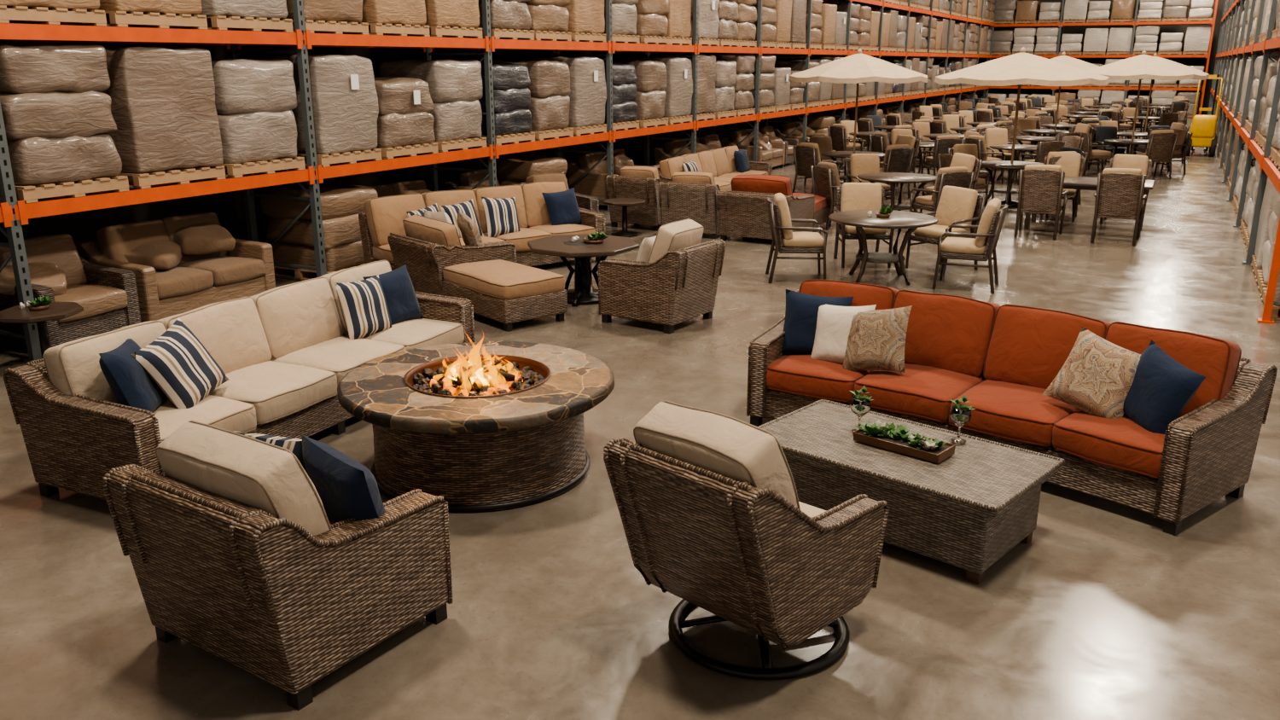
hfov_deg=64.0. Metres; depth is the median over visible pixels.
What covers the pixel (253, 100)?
load
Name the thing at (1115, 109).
dining chair
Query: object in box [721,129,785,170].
loveseat
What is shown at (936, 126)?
dining chair
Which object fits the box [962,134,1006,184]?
dining chair
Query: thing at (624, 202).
side table
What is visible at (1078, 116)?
round dining table
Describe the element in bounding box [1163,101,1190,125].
dining chair
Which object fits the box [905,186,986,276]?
dining chair
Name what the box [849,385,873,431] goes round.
potted plant
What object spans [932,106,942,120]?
dining chair
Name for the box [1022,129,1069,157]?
round dining table
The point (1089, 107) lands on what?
round dining table
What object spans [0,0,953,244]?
wall
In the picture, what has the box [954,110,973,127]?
dining chair
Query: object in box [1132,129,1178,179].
dining chair
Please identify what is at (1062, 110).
dining chair
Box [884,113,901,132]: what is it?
dining chair
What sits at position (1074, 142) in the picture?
dining chair
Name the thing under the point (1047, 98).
dining chair
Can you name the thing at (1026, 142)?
dining chair
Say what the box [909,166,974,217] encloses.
dining chair
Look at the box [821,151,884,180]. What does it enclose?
round dining table
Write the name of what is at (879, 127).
round dining table
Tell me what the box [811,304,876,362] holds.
throw pillow
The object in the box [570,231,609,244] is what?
potted plant
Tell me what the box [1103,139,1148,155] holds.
round dining table
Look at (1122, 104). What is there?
dining chair
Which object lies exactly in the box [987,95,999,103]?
dining chair
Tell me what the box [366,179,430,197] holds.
loveseat
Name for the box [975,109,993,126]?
dining chair
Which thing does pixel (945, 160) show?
dining chair
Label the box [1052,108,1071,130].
dining chair
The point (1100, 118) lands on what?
dining chair
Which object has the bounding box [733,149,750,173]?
throw pillow
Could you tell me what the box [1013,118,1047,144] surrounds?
dining chair
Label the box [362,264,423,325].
throw pillow
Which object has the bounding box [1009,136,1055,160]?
round dining table
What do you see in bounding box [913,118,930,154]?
dining chair
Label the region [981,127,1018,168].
dining chair
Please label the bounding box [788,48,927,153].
patio umbrella
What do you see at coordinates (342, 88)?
load
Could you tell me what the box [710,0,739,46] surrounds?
load
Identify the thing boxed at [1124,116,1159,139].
round dining table
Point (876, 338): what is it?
throw pillow
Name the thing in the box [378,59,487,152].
load
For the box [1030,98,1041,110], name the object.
dining chair
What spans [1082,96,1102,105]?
dining chair
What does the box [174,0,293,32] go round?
load
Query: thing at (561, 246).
table
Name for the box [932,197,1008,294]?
dining chair
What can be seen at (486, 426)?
fire pit table
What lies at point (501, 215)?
throw pillow
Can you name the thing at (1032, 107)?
round dining table
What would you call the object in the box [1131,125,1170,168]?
dining chair
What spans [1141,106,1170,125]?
round dining table
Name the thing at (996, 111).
dining chair
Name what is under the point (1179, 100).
dining chair
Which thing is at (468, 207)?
throw pillow
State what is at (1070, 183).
dining table
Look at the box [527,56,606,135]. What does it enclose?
load
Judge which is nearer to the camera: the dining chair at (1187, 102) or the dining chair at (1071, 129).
the dining chair at (1071, 129)
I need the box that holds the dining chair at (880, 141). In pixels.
[869,132,889,162]
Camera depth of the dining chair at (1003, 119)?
28.35 m
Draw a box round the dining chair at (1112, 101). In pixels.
[1111,100,1126,105]
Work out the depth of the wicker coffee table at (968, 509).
5.34 m
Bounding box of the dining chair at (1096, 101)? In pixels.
[1093,99,1098,108]
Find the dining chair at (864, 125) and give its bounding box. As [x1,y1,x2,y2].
[854,118,885,149]
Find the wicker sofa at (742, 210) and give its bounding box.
[716,174,814,240]
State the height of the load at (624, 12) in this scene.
1.176 m
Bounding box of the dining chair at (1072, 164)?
[1039,151,1084,222]
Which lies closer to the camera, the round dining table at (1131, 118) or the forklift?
the forklift
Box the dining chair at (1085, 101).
[1079,98,1099,115]
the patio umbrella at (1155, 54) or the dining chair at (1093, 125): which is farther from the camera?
the patio umbrella at (1155, 54)
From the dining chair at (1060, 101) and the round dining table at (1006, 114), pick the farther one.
the dining chair at (1060, 101)
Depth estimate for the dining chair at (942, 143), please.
21.55 m
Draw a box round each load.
[0,0,106,26]
[0,40,129,203]
[72,0,207,29]
[104,45,225,188]
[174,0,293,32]
[210,58,305,178]
[253,53,381,167]
[261,0,369,34]
[342,0,430,36]
[373,75,438,159]
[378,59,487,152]
[407,0,482,38]
[463,0,534,40]
[477,63,535,145]
[492,58,573,140]
[517,0,571,40]
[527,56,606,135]
[556,0,606,42]
[604,0,639,43]
[604,63,639,131]
[605,59,668,127]
[628,56,692,124]
[634,0,669,44]
[653,53,715,120]
[658,0,692,45]
[682,0,719,46]
[709,53,755,116]
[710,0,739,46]
[714,60,736,118]
[736,0,756,46]
[1210,0,1279,319]
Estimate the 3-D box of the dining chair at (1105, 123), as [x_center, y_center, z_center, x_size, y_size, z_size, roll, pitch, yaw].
[12.358,-5.760,26.889,0.690,1.007,0.710,-3,16,-9]
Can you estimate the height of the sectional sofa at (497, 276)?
1.018 m
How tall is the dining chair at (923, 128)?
1.007 m
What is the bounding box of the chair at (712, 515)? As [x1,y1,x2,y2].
[603,399,888,680]
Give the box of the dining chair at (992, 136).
[980,128,1020,178]
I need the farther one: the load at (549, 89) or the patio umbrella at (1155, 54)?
the patio umbrella at (1155, 54)
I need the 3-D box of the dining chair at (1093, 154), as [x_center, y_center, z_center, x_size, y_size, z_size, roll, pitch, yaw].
[10.421,-4.760,23.559,0.710,0.953,0.690,-1,16,-5]
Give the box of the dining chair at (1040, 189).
[1013,164,1069,239]
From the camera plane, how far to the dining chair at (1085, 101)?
42.99 m
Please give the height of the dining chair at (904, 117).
0.953 m
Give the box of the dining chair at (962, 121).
[959,115,965,133]
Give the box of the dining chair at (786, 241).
[765,192,827,283]
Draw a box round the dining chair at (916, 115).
[910,110,925,121]
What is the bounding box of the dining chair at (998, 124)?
[994,121,1014,127]
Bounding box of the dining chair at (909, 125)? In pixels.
[893,124,915,128]
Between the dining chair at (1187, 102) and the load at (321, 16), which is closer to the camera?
the load at (321, 16)
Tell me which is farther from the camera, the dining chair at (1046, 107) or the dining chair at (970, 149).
the dining chair at (1046, 107)
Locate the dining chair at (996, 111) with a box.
[989,107,1001,122]
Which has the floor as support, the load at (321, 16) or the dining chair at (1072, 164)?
the dining chair at (1072, 164)
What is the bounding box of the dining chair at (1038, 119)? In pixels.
[1026,116,1053,136]
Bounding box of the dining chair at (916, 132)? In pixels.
[906,128,936,168]
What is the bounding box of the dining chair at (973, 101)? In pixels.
[964,98,975,106]
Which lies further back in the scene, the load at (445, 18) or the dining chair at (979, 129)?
the dining chair at (979, 129)
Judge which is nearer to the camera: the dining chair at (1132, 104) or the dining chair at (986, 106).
the dining chair at (986, 106)
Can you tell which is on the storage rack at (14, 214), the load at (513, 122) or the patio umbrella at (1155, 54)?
the load at (513, 122)
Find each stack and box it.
[261,181,378,280]
[483,153,568,185]
[791,114,835,151]
[846,107,883,131]
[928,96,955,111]
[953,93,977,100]
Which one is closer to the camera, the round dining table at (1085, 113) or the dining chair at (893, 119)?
the dining chair at (893, 119)
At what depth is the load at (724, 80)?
21.49 m
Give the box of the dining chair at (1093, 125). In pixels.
[1087,122,1117,164]
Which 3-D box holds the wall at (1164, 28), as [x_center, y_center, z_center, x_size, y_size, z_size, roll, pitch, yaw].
[22.944,-16.564,49.650,15.200,9.000,0.200,8,18,26]
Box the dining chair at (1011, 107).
[1000,102,1015,113]
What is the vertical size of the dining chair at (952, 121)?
1.066 m
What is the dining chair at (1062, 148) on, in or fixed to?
on the floor
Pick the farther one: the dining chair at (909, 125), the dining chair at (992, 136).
the dining chair at (909, 125)
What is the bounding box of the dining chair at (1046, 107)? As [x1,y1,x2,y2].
[1044,105,1058,111]
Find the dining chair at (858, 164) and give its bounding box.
[845,153,896,198]
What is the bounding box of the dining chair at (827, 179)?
[809,161,843,230]
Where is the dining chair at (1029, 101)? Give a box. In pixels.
[1027,98,1032,107]
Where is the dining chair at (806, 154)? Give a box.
[792,142,840,193]
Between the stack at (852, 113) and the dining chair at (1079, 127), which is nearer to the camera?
the dining chair at (1079, 127)
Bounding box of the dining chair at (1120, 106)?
[1111,104,1125,110]
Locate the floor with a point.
(1105, 613)
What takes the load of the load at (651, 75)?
on the storage rack at (14, 214)
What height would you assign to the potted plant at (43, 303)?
0.122 m
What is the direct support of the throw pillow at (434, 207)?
on the sectional sofa at (497, 276)
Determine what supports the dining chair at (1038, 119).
on the floor
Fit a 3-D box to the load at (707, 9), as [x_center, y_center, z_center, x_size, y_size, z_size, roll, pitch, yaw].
[0.920,-6.833,20.502,1.097,1.036,1.043,8,18,26]
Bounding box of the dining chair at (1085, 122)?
[1083,120,1100,126]
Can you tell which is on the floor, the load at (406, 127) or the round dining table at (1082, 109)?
the round dining table at (1082, 109)
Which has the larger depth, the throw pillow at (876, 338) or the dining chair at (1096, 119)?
the dining chair at (1096, 119)
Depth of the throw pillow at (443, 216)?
11.24 m
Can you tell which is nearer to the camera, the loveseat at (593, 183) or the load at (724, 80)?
the loveseat at (593, 183)
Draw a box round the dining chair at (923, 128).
[911,122,932,161]
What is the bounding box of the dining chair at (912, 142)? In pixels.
[879,134,920,191]
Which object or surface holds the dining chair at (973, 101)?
on the floor
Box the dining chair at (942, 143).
[920,135,964,184]
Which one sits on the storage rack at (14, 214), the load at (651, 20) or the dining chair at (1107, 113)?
the load at (651, 20)
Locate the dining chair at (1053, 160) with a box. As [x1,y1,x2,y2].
[1045,151,1082,216]
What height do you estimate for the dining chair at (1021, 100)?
1.066 m
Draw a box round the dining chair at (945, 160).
[937,153,990,209]
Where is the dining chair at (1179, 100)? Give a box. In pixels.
[1164,98,1190,123]
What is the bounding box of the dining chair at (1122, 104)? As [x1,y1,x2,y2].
[1113,103,1127,107]
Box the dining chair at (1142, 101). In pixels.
[1138,100,1152,124]
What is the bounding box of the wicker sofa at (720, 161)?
[652,145,771,190]
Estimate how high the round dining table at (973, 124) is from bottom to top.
0.762 m
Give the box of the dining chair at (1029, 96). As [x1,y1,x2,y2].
[1027,95,1039,98]
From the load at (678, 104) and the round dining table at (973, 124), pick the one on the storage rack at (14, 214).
the load at (678, 104)
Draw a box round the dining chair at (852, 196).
[833,182,894,267]
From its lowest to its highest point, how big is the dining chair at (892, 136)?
1.007 m
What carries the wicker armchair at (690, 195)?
on the floor
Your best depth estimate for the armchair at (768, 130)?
25.41 m
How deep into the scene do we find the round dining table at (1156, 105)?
43.41 m
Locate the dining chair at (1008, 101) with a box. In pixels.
[998,100,1010,104]
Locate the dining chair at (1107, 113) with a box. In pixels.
[1098,109,1113,118]
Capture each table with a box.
[0,301,83,358]
[337,338,614,512]
[527,233,639,307]
[603,197,645,237]
[760,399,1064,584]
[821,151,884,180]
[828,209,938,285]
[849,131,887,151]
[857,172,936,211]
[872,125,895,131]
[903,121,913,123]
[915,141,939,174]
[923,133,965,142]
[927,116,942,119]
[949,127,976,133]
[965,122,995,127]
[980,160,1043,204]
[989,144,1036,183]
[993,117,1007,122]
[1001,113,1011,117]
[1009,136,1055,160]
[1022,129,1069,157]
[1024,175,1154,237]
[1026,106,1044,109]
[1041,123,1076,136]
[1061,114,1097,124]
[1069,110,1098,118]
[1078,108,1105,115]
[1083,105,1109,115]
[1098,103,1111,105]
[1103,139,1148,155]
[1117,132,1147,154]
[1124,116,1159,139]
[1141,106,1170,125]
[1149,104,1171,121]
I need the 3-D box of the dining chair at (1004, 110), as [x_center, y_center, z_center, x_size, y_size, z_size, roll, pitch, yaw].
[12.828,-8.450,36.112,0.690,1.007,0.710,-5,17,-18]
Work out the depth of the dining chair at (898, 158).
19.18 m
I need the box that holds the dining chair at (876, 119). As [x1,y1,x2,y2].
[861,115,892,131]
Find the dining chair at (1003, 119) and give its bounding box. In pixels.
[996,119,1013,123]
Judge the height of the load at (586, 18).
1.174 m
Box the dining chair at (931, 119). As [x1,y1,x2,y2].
[919,116,937,122]
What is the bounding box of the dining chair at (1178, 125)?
[1157,122,1189,164]
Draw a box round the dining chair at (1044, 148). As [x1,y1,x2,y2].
[1017,140,1067,185]
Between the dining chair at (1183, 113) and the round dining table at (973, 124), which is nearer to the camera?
the round dining table at (973, 124)
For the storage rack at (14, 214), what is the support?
on the floor
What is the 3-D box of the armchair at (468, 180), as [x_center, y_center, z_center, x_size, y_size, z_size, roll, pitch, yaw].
[-2.240,-2.350,15.297,1.020,0.951,1.047,8,18,26]
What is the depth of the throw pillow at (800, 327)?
7.29 m
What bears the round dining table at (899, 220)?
on the floor
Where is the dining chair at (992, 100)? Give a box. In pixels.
[986,97,998,103]
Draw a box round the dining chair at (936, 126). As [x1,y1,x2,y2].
[925,119,960,157]
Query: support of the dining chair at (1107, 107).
on the floor
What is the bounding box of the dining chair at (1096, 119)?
[1067,117,1101,130]
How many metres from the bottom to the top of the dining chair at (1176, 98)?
1.066 m
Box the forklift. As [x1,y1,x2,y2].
[1186,74,1222,157]
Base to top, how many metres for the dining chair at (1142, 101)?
0.953 m
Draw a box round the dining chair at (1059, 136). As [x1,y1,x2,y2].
[1054,132,1082,141]
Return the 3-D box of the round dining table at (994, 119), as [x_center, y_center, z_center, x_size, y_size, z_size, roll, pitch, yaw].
[11.841,-7.388,32.950,1.260,0.762,1.260,-8,18,-25]
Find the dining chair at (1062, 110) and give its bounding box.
[1054,106,1077,129]
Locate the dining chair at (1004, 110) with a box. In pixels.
[994,105,1008,117]
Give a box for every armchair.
[0,232,141,349]
[102,422,453,710]
[444,168,499,190]
[597,220,725,334]
[605,165,661,231]
[658,170,731,238]
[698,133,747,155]
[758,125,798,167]
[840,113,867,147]
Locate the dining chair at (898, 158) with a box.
[879,144,914,199]
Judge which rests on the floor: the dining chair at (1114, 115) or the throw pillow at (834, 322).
the dining chair at (1114, 115)
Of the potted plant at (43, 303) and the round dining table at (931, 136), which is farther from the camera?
the round dining table at (931, 136)
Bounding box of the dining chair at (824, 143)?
[803,136,845,185]
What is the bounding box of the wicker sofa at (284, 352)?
[2,259,474,500]
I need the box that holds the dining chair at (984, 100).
[981,98,989,103]
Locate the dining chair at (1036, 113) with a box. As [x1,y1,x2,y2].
[1033,111,1050,116]
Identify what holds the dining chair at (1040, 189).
on the floor
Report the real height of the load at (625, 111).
1.127 m
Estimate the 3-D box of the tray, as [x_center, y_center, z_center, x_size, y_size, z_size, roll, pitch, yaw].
[1.433,0.419,5.612,0.549,0.107,0.233,14,21,40]
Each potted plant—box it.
[19,296,52,310]
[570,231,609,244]
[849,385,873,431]
[867,205,893,217]
[949,395,975,443]
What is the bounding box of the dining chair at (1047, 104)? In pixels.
[1046,103,1057,106]
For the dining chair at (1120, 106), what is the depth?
36.91 m
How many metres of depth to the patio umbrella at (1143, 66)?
22.30 m
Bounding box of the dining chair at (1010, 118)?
[1007,116,1023,121]
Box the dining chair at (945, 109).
[937,102,952,115]
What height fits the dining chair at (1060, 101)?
1.007 m
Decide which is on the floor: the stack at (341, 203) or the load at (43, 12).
the stack at (341, 203)
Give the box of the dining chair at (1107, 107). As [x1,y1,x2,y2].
[1105,105,1121,110]
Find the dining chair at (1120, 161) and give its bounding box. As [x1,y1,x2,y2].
[1099,154,1151,224]
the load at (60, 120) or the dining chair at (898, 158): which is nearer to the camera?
the load at (60, 120)
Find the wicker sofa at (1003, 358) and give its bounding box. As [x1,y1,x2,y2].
[746,279,1277,535]
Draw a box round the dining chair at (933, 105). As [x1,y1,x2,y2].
[930,104,942,106]
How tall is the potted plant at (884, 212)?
0.146 m
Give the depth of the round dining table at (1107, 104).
44.26 m
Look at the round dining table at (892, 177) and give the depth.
16.17 m
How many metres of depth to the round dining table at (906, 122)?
30.89 m
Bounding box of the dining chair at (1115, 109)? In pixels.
[1109,107,1122,138]
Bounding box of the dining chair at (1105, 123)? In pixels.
[1098,120,1130,161]
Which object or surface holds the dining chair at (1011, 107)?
on the floor
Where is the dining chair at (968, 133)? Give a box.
[941,130,984,167]
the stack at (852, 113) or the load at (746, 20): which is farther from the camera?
the stack at (852, 113)
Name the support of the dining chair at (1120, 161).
on the floor
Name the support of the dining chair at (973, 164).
on the floor
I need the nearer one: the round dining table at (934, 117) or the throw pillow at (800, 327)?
the throw pillow at (800, 327)
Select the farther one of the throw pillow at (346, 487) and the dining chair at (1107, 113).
the dining chair at (1107, 113)
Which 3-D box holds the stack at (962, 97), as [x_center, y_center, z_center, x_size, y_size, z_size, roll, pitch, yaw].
[15.151,-11.887,47.777,1.052,1.062,1.090,8,18,26]
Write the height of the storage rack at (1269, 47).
5.900 m
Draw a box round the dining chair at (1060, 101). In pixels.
[1056,100,1068,104]
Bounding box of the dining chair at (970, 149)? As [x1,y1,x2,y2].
[948,144,996,199]
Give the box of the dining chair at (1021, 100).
[1013,98,1027,107]
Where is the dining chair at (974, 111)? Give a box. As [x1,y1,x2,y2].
[971,110,978,127]
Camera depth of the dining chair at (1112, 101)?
40.76 m
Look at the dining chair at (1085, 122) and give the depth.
26.89 m
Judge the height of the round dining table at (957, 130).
0.762 m
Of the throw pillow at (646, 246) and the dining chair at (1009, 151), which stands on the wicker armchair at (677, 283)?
the throw pillow at (646, 246)
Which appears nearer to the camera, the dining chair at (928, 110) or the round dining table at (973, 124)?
the round dining table at (973, 124)
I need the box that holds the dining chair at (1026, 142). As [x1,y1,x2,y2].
[1001,123,1032,159]
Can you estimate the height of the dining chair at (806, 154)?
1.007 m
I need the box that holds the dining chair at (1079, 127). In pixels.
[1073,123,1095,169]
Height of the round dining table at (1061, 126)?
0.762 m
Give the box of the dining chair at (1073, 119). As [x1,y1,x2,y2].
[1058,104,1077,129]
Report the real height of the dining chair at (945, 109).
1.007 m
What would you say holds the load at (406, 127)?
on the storage rack at (14, 214)
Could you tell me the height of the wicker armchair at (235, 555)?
1.025 m
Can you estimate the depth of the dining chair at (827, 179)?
15.75 m
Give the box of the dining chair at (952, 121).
[938,114,959,133]
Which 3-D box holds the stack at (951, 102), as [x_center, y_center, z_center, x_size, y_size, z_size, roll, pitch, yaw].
[12.757,-10.588,43.324,1.052,1.062,1.090,8,18,26]
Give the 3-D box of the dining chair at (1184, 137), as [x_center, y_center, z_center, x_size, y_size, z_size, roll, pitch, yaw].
[12.285,-4.862,23.813,0.710,1.007,0.690,-3,17,-11]
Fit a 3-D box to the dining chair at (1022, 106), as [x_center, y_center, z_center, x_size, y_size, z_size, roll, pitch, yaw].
[15.076,-9.646,40.215,0.710,1.007,0.690,-6,17,-20]
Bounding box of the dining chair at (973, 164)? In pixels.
[919,152,982,212]
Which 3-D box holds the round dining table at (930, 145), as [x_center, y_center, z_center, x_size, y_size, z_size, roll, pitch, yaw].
[6.333,-4.428,22.799,1.260,0.762,1.260,-4,17,-12]
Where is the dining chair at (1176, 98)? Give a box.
[1162,96,1187,113]
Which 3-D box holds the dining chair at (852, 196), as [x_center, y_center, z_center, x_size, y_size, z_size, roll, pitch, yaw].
[2.849,-1.737,13.097,0.690,1.007,0.710,0,16,0]
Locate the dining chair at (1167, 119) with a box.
[1146,112,1180,137]
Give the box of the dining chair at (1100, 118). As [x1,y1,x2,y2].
[1095,115,1111,121]
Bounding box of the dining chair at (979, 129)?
[975,124,994,134]
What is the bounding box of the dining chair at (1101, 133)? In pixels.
[1089,126,1129,170]
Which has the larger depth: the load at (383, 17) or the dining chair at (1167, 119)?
the dining chair at (1167, 119)
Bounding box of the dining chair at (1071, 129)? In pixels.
[1053,126,1087,163]
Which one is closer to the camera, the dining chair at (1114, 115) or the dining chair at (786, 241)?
the dining chair at (786, 241)
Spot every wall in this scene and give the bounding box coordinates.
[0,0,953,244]
[951,0,1243,115]
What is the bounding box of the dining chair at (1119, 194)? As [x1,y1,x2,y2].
[1090,168,1146,246]
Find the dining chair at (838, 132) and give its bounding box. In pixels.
[827,123,863,161]
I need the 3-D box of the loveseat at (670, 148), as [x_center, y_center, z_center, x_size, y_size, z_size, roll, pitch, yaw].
[1.096,-4.163,21.500,1.021,0.957,1.600,8,18,26]
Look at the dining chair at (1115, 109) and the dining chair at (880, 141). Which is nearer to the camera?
the dining chair at (880, 141)
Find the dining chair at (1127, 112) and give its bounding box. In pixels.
[1119,107,1146,139]
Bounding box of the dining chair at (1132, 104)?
[1128,100,1151,126]
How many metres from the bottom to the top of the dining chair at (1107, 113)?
1.007 m
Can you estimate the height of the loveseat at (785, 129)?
0.957 m
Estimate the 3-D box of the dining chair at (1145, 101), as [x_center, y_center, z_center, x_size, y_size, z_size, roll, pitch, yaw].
[21.342,-10.565,43.365,0.710,1.007,0.690,-7,18,-24]
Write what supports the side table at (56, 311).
on the floor
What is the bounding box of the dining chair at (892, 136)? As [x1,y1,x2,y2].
[887,128,925,174]
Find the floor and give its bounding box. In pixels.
[0,116,1279,719]
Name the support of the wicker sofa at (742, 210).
on the floor
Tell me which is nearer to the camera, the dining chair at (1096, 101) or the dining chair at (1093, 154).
the dining chair at (1093, 154)
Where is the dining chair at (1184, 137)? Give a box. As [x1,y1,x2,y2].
[1160,128,1192,174]
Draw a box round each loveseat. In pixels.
[75,211,275,322]
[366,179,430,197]
[567,148,636,205]
[653,137,711,165]
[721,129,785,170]
[773,122,826,143]
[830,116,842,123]
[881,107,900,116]
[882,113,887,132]
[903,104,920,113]
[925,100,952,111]
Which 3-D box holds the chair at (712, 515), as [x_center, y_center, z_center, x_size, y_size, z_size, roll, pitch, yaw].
[0.484,0.709,4.470,0.820,1.134,1.021,15,22,42]
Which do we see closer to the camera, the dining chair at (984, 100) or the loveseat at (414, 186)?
the loveseat at (414, 186)
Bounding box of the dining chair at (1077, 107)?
[1064,104,1088,128]
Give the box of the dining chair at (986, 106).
[975,103,990,109]
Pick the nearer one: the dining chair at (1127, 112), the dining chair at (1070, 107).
the dining chair at (1127, 112)
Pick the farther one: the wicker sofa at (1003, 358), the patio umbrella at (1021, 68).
the patio umbrella at (1021, 68)
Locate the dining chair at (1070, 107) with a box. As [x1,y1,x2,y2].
[1064,104,1084,129]
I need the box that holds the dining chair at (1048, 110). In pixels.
[1040,108,1053,128]
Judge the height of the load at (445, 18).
1.174 m
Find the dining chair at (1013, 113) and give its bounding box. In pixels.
[1011,110,1029,118]
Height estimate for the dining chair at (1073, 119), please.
1.007 m
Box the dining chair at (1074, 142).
[1062,135,1083,149]
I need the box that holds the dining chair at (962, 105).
[956,101,972,112]
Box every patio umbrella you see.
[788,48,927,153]
[934,46,1109,207]
[1050,52,1098,136]
[1086,50,1209,155]
[1134,52,1202,145]
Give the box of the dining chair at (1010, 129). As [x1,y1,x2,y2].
[999,126,1031,157]
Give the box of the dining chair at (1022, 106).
[1015,101,1026,113]
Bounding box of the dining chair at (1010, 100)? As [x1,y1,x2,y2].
[1005,98,1016,103]
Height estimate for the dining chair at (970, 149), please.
1.007 m
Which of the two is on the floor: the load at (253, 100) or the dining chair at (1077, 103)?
the dining chair at (1077, 103)
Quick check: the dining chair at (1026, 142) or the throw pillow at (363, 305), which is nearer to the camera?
the throw pillow at (363, 305)
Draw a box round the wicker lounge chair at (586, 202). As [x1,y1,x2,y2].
[512,172,599,212]
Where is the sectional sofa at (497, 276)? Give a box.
[358,180,605,331]
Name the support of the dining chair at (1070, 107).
on the floor
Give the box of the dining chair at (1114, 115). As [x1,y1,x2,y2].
[1111,110,1134,139]
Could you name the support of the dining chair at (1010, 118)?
on the floor
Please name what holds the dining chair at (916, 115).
on the floor
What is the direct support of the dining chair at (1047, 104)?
on the floor
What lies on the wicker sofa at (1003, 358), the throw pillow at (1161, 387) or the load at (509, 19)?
the throw pillow at (1161, 387)
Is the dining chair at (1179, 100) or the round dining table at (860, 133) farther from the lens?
the dining chair at (1179, 100)
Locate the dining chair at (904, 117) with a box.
[897,112,912,124]
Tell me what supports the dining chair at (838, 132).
on the floor
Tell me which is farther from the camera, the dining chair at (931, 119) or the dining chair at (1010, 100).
the dining chair at (1010, 100)
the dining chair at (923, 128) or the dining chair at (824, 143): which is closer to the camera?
the dining chair at (824, 143)
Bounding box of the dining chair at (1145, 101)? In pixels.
[1135,98,1156,122]
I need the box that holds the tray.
[853,418,955,463]
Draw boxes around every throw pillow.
[98,338,168,413]
[130,317,228,410]
[232,430,314,488]
[301,434,385,523]
[333,274,392,339]
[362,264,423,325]
[406,203,438,217]
[424,209,452,224]
[439,199,483,238]
[456,210,483,246]
[481,197,519,237]
[541,187,581,225]
[635,235,656,261]
[681,159,698,171]
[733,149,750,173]
[781,289,853,354]
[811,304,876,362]
[842,305,912,372]
[1041,325,1140,420]
[1122,339,1206,436]
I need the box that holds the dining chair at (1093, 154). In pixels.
[1075,132,1115,175]
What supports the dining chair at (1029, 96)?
on the floor
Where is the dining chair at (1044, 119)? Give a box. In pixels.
[1030,116,1063,145]
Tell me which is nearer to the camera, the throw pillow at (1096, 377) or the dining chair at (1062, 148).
the throw pillow at (1096, 377)
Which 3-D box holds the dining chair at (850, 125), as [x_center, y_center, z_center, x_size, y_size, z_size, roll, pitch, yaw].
[5.577,-5.774,26.940,0.690,1.007,0.710,-7,18,-23]
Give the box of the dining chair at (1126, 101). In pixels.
[1123,98,1132,107]
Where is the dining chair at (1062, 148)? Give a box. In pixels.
[1058,146,1087,204]
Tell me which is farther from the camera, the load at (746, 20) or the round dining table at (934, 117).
the round dining table at (934, 117)
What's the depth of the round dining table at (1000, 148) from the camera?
21.84 m
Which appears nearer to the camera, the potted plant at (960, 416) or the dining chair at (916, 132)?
the potted plant at (960, 416)
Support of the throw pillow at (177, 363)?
on the wicker sofa at (284, 352)
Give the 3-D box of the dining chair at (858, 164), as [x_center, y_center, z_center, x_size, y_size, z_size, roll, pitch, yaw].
[3.856,-2.954,17.270,0.690,1.007,0.710,-4,17,-14]
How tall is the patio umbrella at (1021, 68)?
2.740 m
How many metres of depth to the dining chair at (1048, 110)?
34.01 m
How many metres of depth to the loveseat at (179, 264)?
10.37 m
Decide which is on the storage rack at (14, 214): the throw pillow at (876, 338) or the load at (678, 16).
the load at (678, 16)
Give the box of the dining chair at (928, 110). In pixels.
[915,105,932,116]
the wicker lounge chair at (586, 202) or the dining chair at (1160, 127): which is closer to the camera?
the wicker lounge chair at (586, 202)
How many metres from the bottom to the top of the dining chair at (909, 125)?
1.007 m
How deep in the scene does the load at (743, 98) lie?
22.38 m
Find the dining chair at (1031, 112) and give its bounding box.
[1025,109,1040,116]
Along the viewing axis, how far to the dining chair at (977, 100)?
43.38 m
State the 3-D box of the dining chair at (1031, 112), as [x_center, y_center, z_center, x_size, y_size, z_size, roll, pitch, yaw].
[12.638,-7.655,33.387,0.710,1.007,0.690,-10,19,-30]
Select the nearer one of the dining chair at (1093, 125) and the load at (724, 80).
the load at (724, 80)
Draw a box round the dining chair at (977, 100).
[973,98,982,105]
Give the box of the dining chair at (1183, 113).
[1157,110,1188,124]
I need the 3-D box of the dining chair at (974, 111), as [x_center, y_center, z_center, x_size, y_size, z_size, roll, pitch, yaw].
[10.557,-7.544,33.008,0.690,1.007,0.710,-9,19,-29]
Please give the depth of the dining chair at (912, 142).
20.68 m
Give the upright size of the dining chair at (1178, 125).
1.007 m
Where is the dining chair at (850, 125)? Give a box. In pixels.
[835,120,869,159]
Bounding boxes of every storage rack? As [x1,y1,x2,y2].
[0,0,996,361]
[983,0,1218,115]
[1207,0,1279,324]
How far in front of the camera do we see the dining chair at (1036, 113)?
31.74 m
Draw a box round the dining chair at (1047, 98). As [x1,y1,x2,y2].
[1041,95,1055,107]
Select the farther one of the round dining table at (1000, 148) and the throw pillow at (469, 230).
the round dining table at (1000, 148)
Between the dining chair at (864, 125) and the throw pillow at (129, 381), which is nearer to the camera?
the throw pillow at (129, 381)
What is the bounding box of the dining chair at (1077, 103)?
[1068,102,1089,115]
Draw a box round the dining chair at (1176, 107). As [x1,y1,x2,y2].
[1160,101,1186,113]
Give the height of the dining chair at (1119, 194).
1.066 m
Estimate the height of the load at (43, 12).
1.174 m

